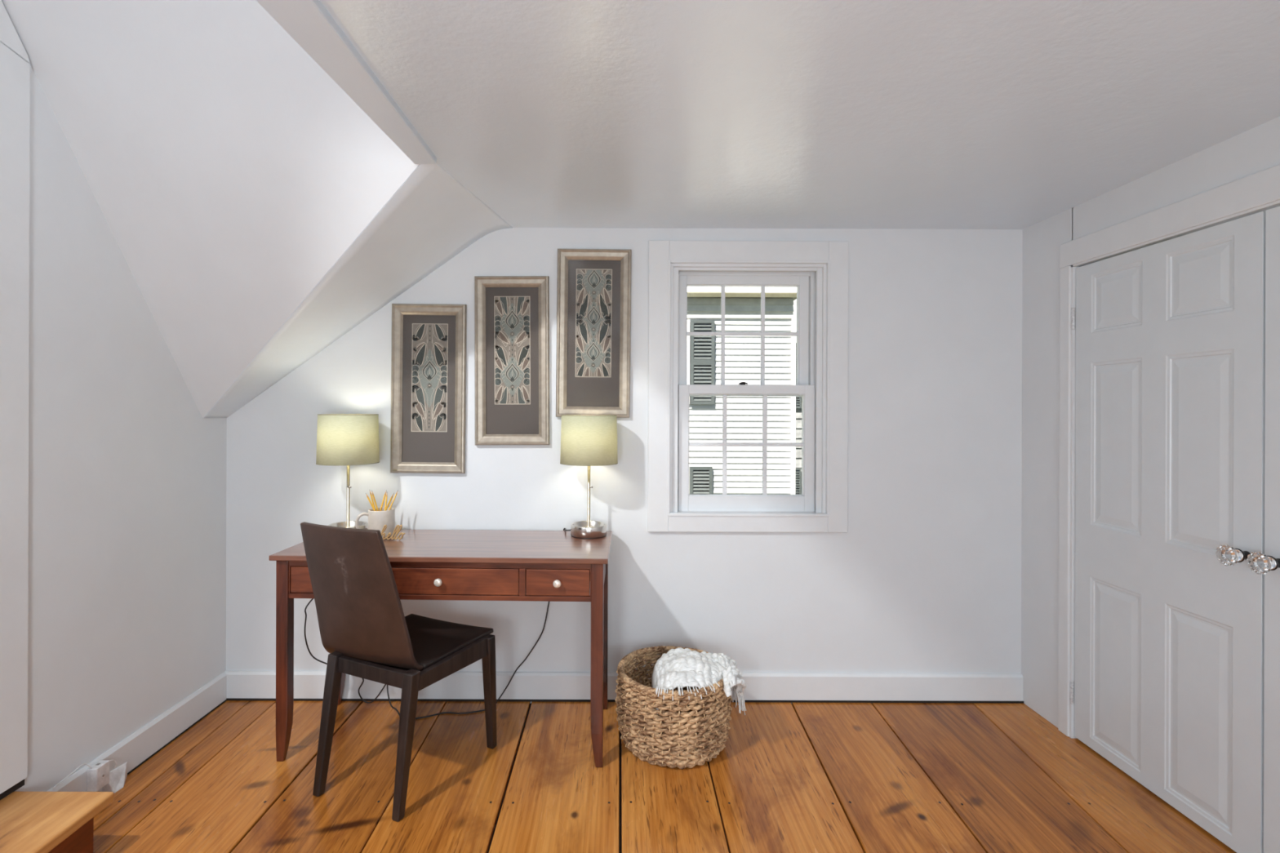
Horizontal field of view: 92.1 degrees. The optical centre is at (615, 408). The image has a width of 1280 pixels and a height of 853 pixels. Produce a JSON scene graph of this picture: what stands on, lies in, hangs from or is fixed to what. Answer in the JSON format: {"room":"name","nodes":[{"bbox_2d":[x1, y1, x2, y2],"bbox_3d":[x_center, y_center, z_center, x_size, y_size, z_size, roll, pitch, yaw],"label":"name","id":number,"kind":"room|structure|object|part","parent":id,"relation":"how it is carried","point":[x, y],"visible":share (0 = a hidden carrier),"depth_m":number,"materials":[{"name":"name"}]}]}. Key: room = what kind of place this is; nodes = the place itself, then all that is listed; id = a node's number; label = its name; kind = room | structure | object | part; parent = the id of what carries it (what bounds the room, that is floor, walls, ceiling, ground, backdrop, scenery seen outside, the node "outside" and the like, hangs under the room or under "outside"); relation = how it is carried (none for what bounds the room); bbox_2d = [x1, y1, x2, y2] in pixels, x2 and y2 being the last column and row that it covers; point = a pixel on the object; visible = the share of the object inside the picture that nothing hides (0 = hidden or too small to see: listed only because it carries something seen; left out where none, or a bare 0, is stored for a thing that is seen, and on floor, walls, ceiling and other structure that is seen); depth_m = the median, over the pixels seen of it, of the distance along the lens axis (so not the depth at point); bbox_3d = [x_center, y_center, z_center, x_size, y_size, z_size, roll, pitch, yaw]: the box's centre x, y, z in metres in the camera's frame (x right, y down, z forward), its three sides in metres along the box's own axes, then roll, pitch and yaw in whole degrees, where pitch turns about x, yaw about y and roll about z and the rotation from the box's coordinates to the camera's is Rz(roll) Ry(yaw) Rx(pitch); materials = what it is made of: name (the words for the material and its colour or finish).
{"room":"home office","nodes":[
{"label":"home office","id":0,"kind":"room"},
{"bbox_2d":[15,62,226,791],"bbox_3d":[-1.852,-0.252,0.278,0.100,3.310,5.156,0,0,0],"label":"wall","id":1,"kind":"structure","parent":0,"point":[126,611],"depth_m":2.16,"materials":[{"name":"paint"}]},
{"bbox_2d":[0,0,29,62],"bbox_3d":[-1.790,-1.463,1.339,0.016,0.826,1.077,0,0,0],"label":"trim","id":2,"kind":"structure","parent":1,"relation":"attached to","point":[9,37],"depth_m":1.81,"materials":[{"name":"paint"}]},
{"bbox_2d":[0,41,30,794],"bbox_3d":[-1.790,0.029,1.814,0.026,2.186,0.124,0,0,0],"label":"door","id":3,"kind":"structure","parent":1,"relation":"attached to","point":[15,72],"depth_m":1.83,"materials":[{"name":"paint"}]},
{"bbox_2d":[52,760,116,791],"bbox_3d":[-1.773,1.245,2.076,0.037,0.108,0.232,0,0,0],"label":"junction box","id":4,"kind":"object","parent":1,"relation":"attached to","point":[97,774],"visible":1,"depth_m":2.09,"materials":[{"name":"white plastic"}]},
{"bbox_2d":[47,672,226,791],"bbox_3d":[-1.800,1.279,2.299,0.016,0.129,1.078,0,0,0],"label":"baseboard","id":5,"kind":"structure","parent":1,"relation":"attached to","point":[137,747],"depth_m":2.41,"materials":[{"name":"paint"}]},
{"bbox_2d":[1,0,419,417],"bbox_3d":[-1.198,-0.940,1.999,1.203,1.972,1.443,0,0,0],"label":"ceiling","id":6,"kind":"structure","parent":0,"point":[228,171],"depth_m":2.05,"materials":[{"name":"paint"}]},
{"bbox_2d":[202,164,512,418],"bbox_3d":[-1.140,-0.396,2.461,1.325,0.885,0.811,0,0,0],"label":"ceiling","id":7,"kind":"structure","parent":0,"point":[432,218],"depth_m":2.55,"materials":[{"name":"paint"}]},
{"bbox_2d":[226,227,1022,703],"bbox_3d":[0.037,0.278,2.936,3.883,2.264,0.160,0,0,0],"label":"wall","id":8,"kind":"structure","parent":0,"point":[924,576],"depth_m":2.86,"materials":[{"name":"paint"}]},
{"bbox_2d":[390,303,466,473],"bbox_3d":[-0.864,-0.090,2.842,0.341,0.778,0.026,1,0,0],"label":"framed picture","id":9,"kind":"object","parent":8,"relation":"attached to","point":[428,433],"visible":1,"depth_m":2.85,"materials":[{"name":"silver metal"}]},
{"bbox_2d":[411,323,448,431],"bbox_3d":[-0.862,-0.141,2.850,0.166,0.500,0.001,1,0,0],"label":"print","id":10,"kind":"object","parent":9,"relation":"attached to","point":[429,341],"depth_m":2.85,"materials":[{"name":"paper"}]},
{"bbox_2d":[474,275,549,444],"bbox_3d":[-0.479,-0.219,2.842,0.342,0.777,0.026,0,0,0],"label":"framed picture","id":11,"kind":"object","parent":8,"relation":"attached to","point":[512,313],"visible":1,"depth_m":2.85,"materials":[{"name":"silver metal"}]},
{"bbox_2d":[493,296,530,404],"bbox_3d":[-0.479,-0.267,2.850,0.169,0.501,0.002,0,0,0],"label":"print","id":12,"kind":"object","parent":11,"relation":"attached to","point":[512,314],"depth_m":2.85,"materials":[{"name":"paper"}]},
{"bbox_2d":[0,697,1023,799],"bbox_3d":[0.034,1.238,2.289,3.683,0.224,1.098,0,0,0],"label":"trim","id":13,"kind":"structure","parent":8,"relation":"attached to","point":[20,784],"depth_m":2.83,"materials":[{"name":"white wood"}]},
{"bbox_2d":[555,248,631,417],"bbox_3d":[-0.103,-0.345,2.842,0.340,0.774,0.026,1,0,0],"label":"framed picture","id":14,"kind":"object","parent":8,"relation":"attached to","point":[593,364],"visible":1,"depth_m":2.85,"materials":[{"name":"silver metal"}]},
{"bbox_2d":[575,268,612,377],"bbox_3d":[-0.103,-0.393,2.850,0.170,0.501,0.002,0,0,0],"label":"print","id":15,"kind":"object","parent":14,"relation":"attached to","point":[593,286],"depth_m":2.85,"materials":[{"name":"paper"}]},
{"bbox_2d":[224,671,1023,701],"bbox_3d":[0.034,1.286,2.847,3.683,0.129,0.018,0,0,0],"label":"baseboard","id":16,"kind":"structure","parent":8,"relation":"attached to","point":[240,684],"depth_m":2.84,"materials":[{"name":"paint"}]},
{"bbox_2d":[647,240,848,532],"bbox_3d":[0.608,-0.100,2.919,0.920,1.340,0.174,0,0,0],"label":"window","id":17,"kind":"structure","parent":8,"relation":"in","point":[818,270],"depth_m":2.85,"materials":[{"name":"paint"}]},
{"bbox_3d":[0.606,-0.345,2.955,0.626,0.575,0.034,0,0,0],"label":"sash","id":18,"kind":"part","parent":17,"relation":"part of","materials":[{"name":"paint"}]},
{"bbox_3d":[0.614,0.188,2.913,0.641,0.596,0.034,0,0,0],"label":"sash","id":19,"kind":"part","parent":17,"relation":"part of","materials":[{"name":"paint"}]},
{"bbox_2d":[93,700,1236,852],"bbox_3d":[0.045,1.380,0.303,4.100,0.060,5.306,0,0,0],"label":"floor","id":20,"kind":"structure","parent":0,"point":[787,777],"depth_m":2.17,"materials":[{"name":"brown wood"}]},
{"bbox_2d":[0,791,114,852],"bbox_3d":[-1.652,1.244,1.298,0.306,0.200,1.096,0,0,0],"label":"wooden step","id":21,"kind":"structure","parent":20,"relation":"on","point":[31,821],"depth_m":1.74,"materials":[{"name":"brown wood"}]},
{"bbox_2d":[102,761,127,792],"bbox_3d":[-1.769,1.313,2.205,0.045,0.062,0.111,0,0,0],"label":"block","id":22,"kind":"object","parent":20,"relation":"on","point":[117,776],"visible":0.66,"depth_m":2.19,"materials":[{"name":"white plastic"}]},
{"bbox_2d":[300,521,497,822],"bbox_3d":[-0.793,0.871,2.302,0.470,0.954,0.586,0,0,28],"label":"chair","id":23,"kind":"object","parent":20,"relation":"on","point":[364,628],"visible":1,"depth_m":2.13,"materials":[{"name":"brown wood"}]},
{"bbox_3d":[-1.023,1.114,2.192,0.043,0.464,0.113,0,0,24],"label":"leg","id":24,"kind":"part","parent":23,"relation":"part of","materials":[{"name":"brown wood"}]},
{"bbox_3d":[-0.900,0.656,2.139,0.425,0.526,0.201,0,0,24],"label":"backrest","id":25,"kind":"part","parent":23,"relation":"part of","materials":[{"name":"brown leather"}]},
{"bbox_3d":[-0.846,0.918,2.147,0.322,0.052,0.022,0,0,26],"label":"rail","id":26,"kind":"part","parent":23,"relation":"part of","materials":[{"name":"brown wood"}]},
{"bbox_3d":[-0.696,1.116,2.048,0.043,0.464,0.089,0,0,25],"label":"leg","id":27,"kind":"part","parent":23,"relation":"part of","materials":[{"name":"brown wood"}]},
{"bbox_3d":[-0.766,0.893,2.375,0.465,0.051,0.346,0,0,25],"label":"seat","id":28,"kind":"part","parent":23,"relation":"part of","materials":[{"name":"brown leather"}]},
{"bbox_3d":[-0.592,0.921,2.235,0.022,0.070,0.343,0,0,29],"label":"rail","id":29,"kind":"part","parent":23,"relation":"part of","materials":[{"name":"brown wood"}]},
{"bbox_3d":[-0.493,1.117,2.423,0.048,0.463,0.094,0,0,15],"label":"leg","id":30,"kind":"part","parent":23,"relation":"part of","materials":[{"name":"brown wood"}]},
{"bbox_2d":[268,528,612,767],"bbox_3d":[-0.664,0.953,2.565,1.280,0.790,0.525,0,0,1],"label":"writing desk","id":31,"kind":"object","parent":20,"relation":"on","point":[475,565],"visible":0.7,"depth_m":2.34,"materials":[{"name":"brown wood"}]},
{"bbox_3d":[-1.269,0.962,2.363,0.046,0.768,0.046,0,0,2],"label":"leg","id":32,"kind":"part","parent":31,"relation":"part of","materials":[{"name":"brown wood"}]},
{"bbox_3d":[-1.114,0.654,2.552,0.240,0.099,0.414,0,0,2],"label":"drawer","id":33,"kind":"part","parent":31,"relation":"part of","materials":[{"name":"brown wood"}]},
{"bbox_3d":[-1.258,0.962,2.798,0.046,0.768,0.046,0,0,2],"label":"leg","id":34,"kind":"part","parent":31,"relation":"part of","materials":[{"name":"brown wood"}]},
{"bbox_2d":[304,413,386,702],"bbox_3d":[-1.179,0.680,2.680,0.277,1.306,0.282,0,0,26],"label":"table lamp","id":35,"kind":"object","parent":31,"relation":"on","point":[342,439],"visible":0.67,"depth_m":2.59,"materials":[{"name":"beige fabric"}]},
{"bbox_3d":[-1.200,0.937,2.756,0.346,0.792,0.217,0,0,-27],"label":"cord","id":36,"kind":"part","parent":35,"relation":"part of","materials":[{"name":"black plastic"}]},
{"bbox_3d":[-1.167,0.133,2.690,0.253,0.210,0.253,0,0,0],"label":"lamp shade","id":37,"kind":"part","parent":35,"relation":"part of","materials":[{"name":"fabric"}]},
{"bbox_2d":[355,506,395,538],"bbox_3d":[-1.038,0.497,2.679,0.147,0.118,0.112,0,0,0],"label":"mug","id":38,"kind":"object","parent":31,"relation":"on","point":[377,520],"visible":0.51,"depth_m":2.64,"materials":[{"name":"white ceramic"}]},
{"bbox_3d":[-1.086,0.496,2.640,0.056,0.098,0.012,0,0,-31],"label":"handle","id":39,"kind":"part","parent":38,"relation":"part of","materials":[{"name":"white ceramic"}]},
{"bbox_2d":[365,493,373,510],"bbox_3d":[-1.049,0.458,2.697,0.090,0.176,0.007,0,0,-4],"label":"pencil","id":40,"kind":"object","parent":38,"relation":"in","point":[371,503],"visible":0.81,"depth_m":2.69,"materials":[{"name":"yellow paint"}]},
{"bbox_2d":[369,490,375,511],"bbox_3d":[-1.046,0.449,2.681,0.050,0.192,0.007,0,0,-8],"label":"pencil","id":41,"kind":"object","parent":38,"relation":"in","point":[370,491],"visible":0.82,"depth_m":2.68,"materials":[{"name":"yellow paint"}]},
{"bbox_2d":[371,490,378,511],"bbox_3d":[-1.027,0.448,2.666,0.007,0.194,0.063,0,0,40],"label":"pencil","id":42,"kind":"object","parent":38,"relation":"in","point":[374,499],"visible":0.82,"depth_m":2.65,"materials":[{"name":"yellow paint"}]},
{"bbox_2d":[379,489,386,511],"bbox_3d":[-1.039,0.454,2.714,0.058,0.184,0.007,0,0,-41],"label":"pencil","id":43,"kind":"object","parent":38,"relation":"in","point":[381,506],"visible":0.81,"depth_m":2.72,"materials":[{"name":"yellow paint"}]},
{"bbox_2d":[384,493,386,509],"bbox_3d":[-1.002,0.455,2.672,0.007,0.180,0.062,0,0,-3],"label":"pencil","id":44,"kind":"object","parent":38,"relation":"in","point":[386,493],"visible":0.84,"depth_m":2.69,"materials":[{"name":"yellow paint"}]},
{"bbox_2d":[384,493,394,511],"bbox_3d":[-0.999,0.454,2.654,0.106,0.184,0.007,0,0,19],"label":"pencil","id":45,"kind":"object","parent":38,"relation":"in","point":[391,498],"visible":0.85,"depth_m":2.64,"materials":[{"name":"yellow paint"}]},
{"bbox_2d":[388,490,398,510],"bbox_3d":[-0.994,0.453,2.685,0.007,0.186,0.098,0,0,41],"label":"pencil","id":46,"kind":"object","parent":38,"relation":"in","point":[395,495],"visible":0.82,"depth_m":2.70,"materials":[{"name":"yellow paint"}]},
{"bbox_2d":[381,524,405,539],"bbox_3d":[-0.949,0.523,2.600,0.121,0.065,0.010,0,0,0],"label":"sign","id":47,"kind":"object","parent":31,"relation":"on","point":[396,531],"visible":0.91,"depth_m":2.60,"materials":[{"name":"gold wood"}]},
{"bbox_3d":[-0.667,0.654,2.318,0.031,0.031,0.031,0,0,1],"label":"knob","id":48,"kind":"part","parent":31,"relation":"part of","materials":[{"name":"silver metal"}]},
{"bbox_3d":[-0.669,0.652,2.343,1.154,0.147,0.022,0,0,2],"label":"rail","id":49,"kind":"part","parent":31,"relation":"part of","materials":[{"name":"brown wood"}]},
{"bbox_3d":[-0.661,0.655,2.540,0.599,0.099,0.414,0,0,2],"label":"drawer","id":50,"kind":"part","parent":31,"relation":"part of","materials":[{"name":"brown wood"}]},
{"bbox_2d":[386,414,617,719],"bbox_3d":[-0.505,0.690,2.718,1.024,1.321,0.255,0,0,0],"label":"table lamp","id":51,"kind":"object","parent":31,"relation":"on","point":[588,441],"visible":0.89,"depth_m":2.63,"materials":[{"name":"beige fabric"}]},
{"bbox_3d":[-0.608,0.943,2.750,0.819,0.813,0.113,0,0,-6],"label":"cord","id":52,"kind":"part","parent":51,"relation":"part of","materials":[{"name":"black plastic"}]},
{"bbox_3d":[-0.119,0.137,2.718,0.253,0.210,0.253,0,0,0],"label":"lamp shade","id":53,"kind":"part","parent":51,"relation":"part of","materials":[{"name":"fabric"}]},
{"bbox_3d":[-0.220,0.655,2.306,0.031,0.031,0.031,0,0,2],"label":"knob","id":54,"kind":"part","parent":31,"relation":"part of","materials":[{"name":"silver metal"}]},
{"bbox_3d":[-0.214,0.657,2.529,0.240,0.099,0.414,0,0,2],"label":"drawer","id":55,"kind":"part","parent":31,"relation":"part of","materials":[{"name":"brown wood"}]},
{"bbox_3d":[-0.071,0.966,2.332,0.046,0.768,0.046,0,0,2],"label":"leg","id":56,"kind":"part","parent":31,"relation":"part of","materials":[{"name":"brown wood"}]},
{"bbox_3d":[-0.060,0.966,2.767,0.046,0.768,0.046,0,0,2],"label":"leg","id":57,"kind":"part","parent":31,"relation":"part of","materials":[{"name":"brown wood"}]},
{"bbox_2d":[614,645,733,768],"bbox_3d":[0.232,1.198,2.500,0.473,0.308,0.474,0,0,13],"label":"woven basket","id":58,"kind":"object","parent":20,"relation":"on","point":[673,738],"visible":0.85,"depth_m":2.31,"materials":[{"name":"woven seagrass"}]},
{"bbox_2d":[651,647,746,715],"bbox_3d":[0.330,1.107,2.442,0.369,0.258,0.357,0,0,0],"label":"throw blanket","id":59,"kind":"object","parent":58,"relation":"in","point":[679,668],"visible":0.88,"depth_m":2.39,"materials":[{"name":"white fabric"}]},
{"bbox_2d":[320,0,1279,229],"bbox_3d":[0.663,-0.857,0.238,2.640,0.050,5.276,0,0,0],"label":"ceiling","id":60,"kind":"structure","parent":0,"point":[864,114],"depth_m":1.65,"materials":[{"name":"paint"}]},
{"bbox_2d":[255,0,436,164],"bbox_3d":[-0.762,-0.886,-0.119,0.279,0.141,4.365,0,0,1],"label":"ceiling beam","id":61,"kind":"structure","parent":60,"relation":"attached to","point":[308,23],"depth_m":1.47,"materials":[{"name":"paint"}]},
{"bbox_2d":[1021,116,1279,727],"bbox_3d":[1.929,0.285,0.328,0.100,2.264,5.256,0,0,0],"label":"wall","id":62,"kind":"structure","parent":0,"point":[1256,149],"depth_m":2.67,"materials":[{"name":"paint"}]},
{"bbox_2d":[1070,211,1265,852],"bbox_3d":[1.866,0.386,2.180,0.106,1.921,0.760,0,0,0],"label":"door","id":63,"kind":"structure","parent":62,"relation":"in","point":[1167,687],"depth_m":2.08,"materials":[{"name":"paint"}]},
{"bbox_3d":[1.834,0.439,1.842,0.042,0.064,0.064,0,0,0],"label":"knob","id":64,"kind":"part","parent":63,"relation":"part of","materials":[{"name":"clear glass"}]},
{"bbox_2d":[1057,164,1279,737],"bbox_3d":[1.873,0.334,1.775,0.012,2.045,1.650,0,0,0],"label":"trim","id":65,"kind":"structure","parent":62,"relation":"attached to","point":[1262,188],"depth_m":2.42,"materials":[{"name":"paint"}]},
{"bbox_2d":[1246,206,1279,852],"bbox_3d":[1.866,0.386,1.427,0.106,1.921,0.731,0,0,0],"label":"door","id":66,"kind":"structure","parent":62,"relation":"in","point":[1268,563],"depth_m":1.77,"materials":[{"name":"paint"}]},
{"bbox_3d":[1.834,0.439,1.750,0.042,0.064,0.064,0,0,0],"label":"knob","id":67,"kind":"part","parent":66,"relation":"part of","materials":[{"name":"clear glass"}]},
{"label":"outside","id":68,"kind":"structure","parent":0,"visible":0},
{"bbox_3d":[2.484,4.584,21.928,55.000,0.050,36.144,0,0,0],"label":"ground","id":69,"kind":"structure","parent":68,"visible":0},
{"bbox_2d":[686,286,796,494],"bbox_3d":[0.225,0.729,10.150,4.856,7.645,2.700,0,0,0],"label":"house","id":70,"kind":"structure","parent":69,"relation":"on","point":[742,304],"depth_m":8.99,"materials":[{"name":"grey paint"}]},
{"bbox_2d":[689,466,712,493],"bbox_3d":[1.233,1.435,8.955,0.326,1.172,0.040,0,0,0],"label":"shutter","id":71,"kind":"object","parent":70,"relation":"hanging from","point":[700,477],"depth_m":8.94,"materials":[{"name":"grey paint"}]},
{"bbox_2d":[689,320,714,404],"bbox_3d":[1.255,-0.666,8.955,0.345,1.221,0.040,0,0,0],"label":"shutter","id":72,"kind":"object","parent":70,"relation":"hanging from","point":[701,347],"depth_m":8.94,"materials":[{"name":"grey paint"}]},
{"bbox_2d":[792,298,801,494],"bbox_3d":[6.059,0.671,16.750,4.600,7.800,4.500,0,0,0],"label":"house","id":73,"kind":"structure","parent":69,"relation":"on","point":[798,399],"depth_m":14.98,"materials":[{"name":"grey wood"}]},
{"bbox_2d":[795,468,800,494],"bbox_3d":[4.327,2.254,14.940,0.280,1.589,0.060,0,0,0],"label":"shutter","id":74,"kind":"object","parent":73,"relation":"hanging from","point":[797,484],"depth_m":14.93,"materials":[{"name":"grey paint"}]},
{"bbox_2d":[795,344,800,408],"bbox_3d":[4.338,-0.908,14.940,0.280,1.816,0.060,0,0,0],"label":"shutter","id":75,"kind":"object","parent":73,"relation":"hanging from","point":[797,398],"depth_m":14.93,"materials":[{"name":"grey paint"}]}
]}

